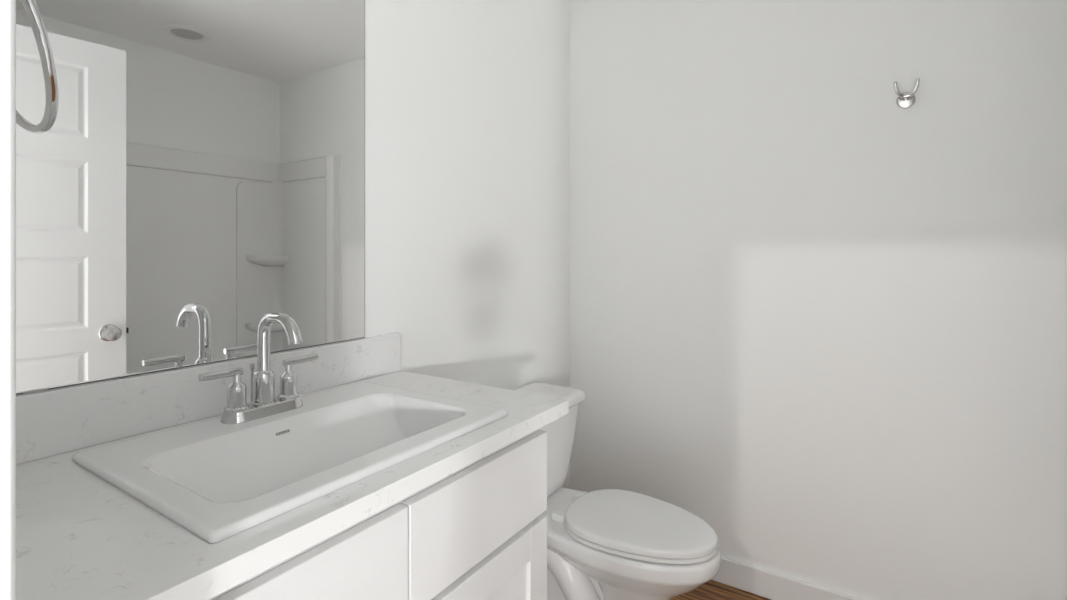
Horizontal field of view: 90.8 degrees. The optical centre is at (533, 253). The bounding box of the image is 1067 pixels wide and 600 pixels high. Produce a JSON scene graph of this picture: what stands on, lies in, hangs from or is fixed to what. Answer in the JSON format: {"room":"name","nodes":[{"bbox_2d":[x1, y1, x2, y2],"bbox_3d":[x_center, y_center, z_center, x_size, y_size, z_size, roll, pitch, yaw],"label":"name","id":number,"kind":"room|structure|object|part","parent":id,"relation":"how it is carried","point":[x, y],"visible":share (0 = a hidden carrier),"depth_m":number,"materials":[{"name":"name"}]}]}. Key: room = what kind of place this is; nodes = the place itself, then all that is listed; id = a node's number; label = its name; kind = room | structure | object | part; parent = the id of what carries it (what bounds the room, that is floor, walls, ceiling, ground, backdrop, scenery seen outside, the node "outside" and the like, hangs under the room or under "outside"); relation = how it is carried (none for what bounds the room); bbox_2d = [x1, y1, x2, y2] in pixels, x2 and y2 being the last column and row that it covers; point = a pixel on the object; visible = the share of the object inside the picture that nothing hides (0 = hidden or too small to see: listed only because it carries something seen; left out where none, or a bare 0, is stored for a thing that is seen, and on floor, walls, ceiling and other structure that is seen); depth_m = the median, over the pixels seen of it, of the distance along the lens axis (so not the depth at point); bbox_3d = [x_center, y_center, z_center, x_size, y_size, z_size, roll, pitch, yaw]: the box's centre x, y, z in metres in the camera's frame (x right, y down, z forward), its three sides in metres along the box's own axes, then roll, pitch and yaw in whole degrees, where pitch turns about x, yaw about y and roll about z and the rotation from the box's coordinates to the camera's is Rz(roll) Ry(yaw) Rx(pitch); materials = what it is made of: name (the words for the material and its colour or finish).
{"room":"bathroom","nodes":[
{"label":"bathroom","id":0,"kind":"room"},
{"bbox_2d":[18,0,569,488],"bbox_3d":[-0.411,0.036,1.484,0.100,2.314,2.125,0,0,33],"label":"wall","id":1,"kind":"structure","parent":0,"point":[467,102],"depth_m":1.72,"materials":[{"name":"white paint"}]},
{"bbox_2d":[16,0,364,394],"bbox_3d":[-0.654,-0.346,1.011,0.008,1.122,0.808,0,0,33],"label":"wall mirror","id":2,"kind":"object","parent":1,"relation":"attached to","point":[198,175],"visible":1,"depth_m":1.00,"materials":[{"name":"grey mirror"}]},
{"bbox_2d":[16,333,400,463],"bbox_3d":[-0.622,0.266,1.046,0.020,0.101,0.928,0,0,33],"label":"backsplash","id":3,"kind":"structure","parent":1,"relation":"attached to","point":[50,422],"depth_m":0.95,"materials":[{"name":"stone"}]},
{"bbox_2d":[670,580,770,599],"bbox_3d":[0.548,1.218,0.857,2.390,0.050,2.125,0,0,33],"label":"floor","id":4,"kind":"structure","parent":0,"point":[710,590],"depth_m":1.84,"materials":[{"name":"brown wood"}]},
{"bbox_2d":[210,428,546,599],"bbox_3d":[-0.423,0.770,0.895,0.518,0.845,0.888,0,0,33],"label":"vanity cabinet","id":5,"kind":"object","parent":4,"relation":"on","point":[478,532],"visible":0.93,"depth_m":0.86,"materials":[{"name":"white paint"}]},
{"bbox_2d":[16,333,568,599],"bbox_3d":[-0.403,0.281,0.904,0.542,0.132,0.928,0,0,33],"label":"countertop","id":6,"kind":"structure","parent":5,"relation":"on","point":[80,536],"depth_m":0.74,"materials":[{"name":"stone"}]},
{"bbox_2d":[198,311,318,423],"bbox_3d":[-0.517,0.206,1.009,0.170,0.197,0.170,0,0,-12],"label":"faucet","id":7,"kind":"object","parent":6,"relation":"on","point":[264,403],"visible":1,"depth_m":0.99,"materials":[{"name":"silver metal"}]},
{"bbox_3d":[-0.560,0.216,0.944,0.014,0.015,0.073,0,0,33],"label":"lever","id":8,"kind":"part","parent":7,"relation":"part of","materials":[{"name":"silver metal"}]},
{"bbox_3d":[-0.545,0.253,0.967,0.041,0.066,0.041,0,0,33],"label":"handle","id":9,"kind":"part","parent":7,"relation":"part of","materials":[{"name":"silver metal"}]},
{"bbox_3d":[-0.546,0.256,1.020,0.009,0.089,0.009,0,0,-1],"label":"lift rod","id":10,"kind":"part","parent":7,"relation":"part of","materials":[{"name":"silver metal"}]},
{"bbox_3d":[-0.517,0.295,1.009,0.058,0.020,0.154,0,0,33],"label":"plate","id":11,"kind":"part","parent":7,"relation":"part of","materials":[{"name":"silver metal"}]},
{"bbox_3d":[-0.517,0.254,1.009,0.043,0.064,0.043,0,0,33],"label":"spout","id":12,"kind":"part","parent":7,"relation":"part of","materials":[{"name":"silver metal"}]},
{"bbox_3d":[-0.475,0.167,0.982,0.123,0.118,0.022,0,0,33],"label":"spout","id":13,"kind":"part","parent":7,"relation":"part of","materials":[{"name":"silver metal"}]},
{"bbox_3d":[-0.490,0.253,1.052,0.041,0.066,0.041,0,0,33],"label":"handle","id":14,"kind":"part","parent":7,"relation":"part of","materials":[{"name":"silver metal"}]},
{"bbox_3d":[-0.475,0.216,1.074,0.014,0.015,0.073,0,0,33],"label":"lever","id":15,"kind":"part","parent":7,"relation":"part of","materials":[{"name":"silver metal"}]},
{"bbox_2d":[72,381,507,542],"bbox_3d":[-0.378,0.380,0.920,0.430,0.150,0.553,0,0,33],"label":"sink","id":16,"kind":"object","parent":6,"relation":"in","point":[217,481],"visible":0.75,"depth_m":0.87,"materials":[{"name":"white ceramic"}]},
{"bbox_3d":[-0.301,0.459,0.626,0.019,0.166,0.390,0,0,33],"label":"drawer","id":17,"kind":"part","parent":5,"relation":"part of","materials":[{"name":"white paint"}]},
{"bbox_3d":[-0.086,0.459,0.956,0.019,0.166,0.390,0,0,33],"label":"drawer","id":18,"kind":"part","parent":5,"relation":"part of","materials":[{"name":"white paint"}]},
{"bbox_3d":[-0.086,0.811,0.956,0.019,0.513,0.390,0,0,33],"label":"cabinet door","id":19,"kind":"part","parent":5,"relation":"part of","materials":[{"name":"white paint"}]},
{"bbox_2d":[514,382,720,599],"bbox_3d":[0.192,0.836,1.617,0.738,0.714,0.436,0,0,33],"label":"toilet","id":20,"kind":"object","parent":4,"relation":"on","point":[604,544],"visible":0.72,"depth_m":1.50,"materials":[{"name":"white ceramic"}]},
{"bbox_3d":[-0.019,0.498,1.754,0.236,0.037,0.436,0,0,33],"label":"tank lid","id":21,"kind":"part","parent":20,"relation":"part of","materials":[{"name":"white ceramic"}]},
{"bbox_3d":[-0.025,0.664,1.758,0.210,0.294,0.414,0,0,33],"label":"tank","id":22,"kind":"part","parent":20,"relation":"part of","materials":[{"name":"white ceramic"}]},
{"bbox_3d":[0.279,0.992,1.560,0.530,0.362,0.335,0,0,33],"label":"bowl","id":23,"kind":"part","parent":20,"relation":"part of","materials":[{"name":"white ceramic"}]},
{"bbox_3d":[0.311,0.801,1.539,0.442,0.014,0.322,0,0,33],"label":"seat","id":24,"kind":"part","parent":20,"relation":"part of","materials":[{"name":"white plastic"}]},
{"bbox_3d":[0.311,0.782,1.539,0.440,0.023,0.320,0,0,33],"label":"seat lid","id":25,"kind":"part","parent":20,"relation":"part of","materials":[{"name":"white plastic"}]},
{"bbox_2d":[570,0,1066,599],"bbox_3d":[1.102,0.036,1.705,2.190,2.314,0.100,0,0,33],"label":"wall","id":26,"kind":"structure","parent":0,"point":[818,319],"depth_m":1.73,"materials":[{"name":"white paint"}]},
{"bbox_2d":[711,556,863,599],"bbox_3d":[0.790,1.147,1.841,1.491,0.093,0.014,0,0,33],"label":"baseboard","id":27,"kind":"structure","parent":26,"relation":"attached to","point":[771,585],"depth_m":1.82,"materials":[{"name":"white paint"}]},
{"bbox_2d":[893,78,919,108],"bbox_3d":[1.130,-0.484,1.595,0.065,0.076,0.053,0,0,33],"label":"robe hook","id":28,"kind":"object","parent":26,"relation":"attached to","point":[905,100],"visible":1,"depth_m":1.60,"materials":[{"name":"grey metal"}]},
{"bbox_3d":[1.141,-0.471,1.612,0.049,0.049,0.012,0,0,33],"label":"wall plate","id":29,"kind":"part","parent":28,"relation":"part of","materials":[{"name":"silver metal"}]},
{"bbox_3d":[-0.002,0.036,0.016,2.190,2.314,0.115,0,0,33],"label":"wall","id":30,"kind":"structure","parent":0,"visible":0},
{"bbox_2d":[0,0,15,599],"bbox_3d":[-0.004,0.137,0.017,0.881,2.113,0.147,0,0,33],"label":"trim","id":31,"kind":"structure","parent":30,"relation":"attached to","point":[7,7],"depth_m":0.28,"materials":[{"name":"white paint"}]},
{"bbox_2d":[16,0,58,133],"bbox_3d":[-0.426,-0.186,0.407,0.157,0.172,0.075,0,0,33],"label":"towel ring","id":32,"kind":"object","parent":30,"relation":"attached to","point":[32,11],"visible":0.86,"depth_m":0.39,"materials":[{"name":"silver metal"}]}
]}

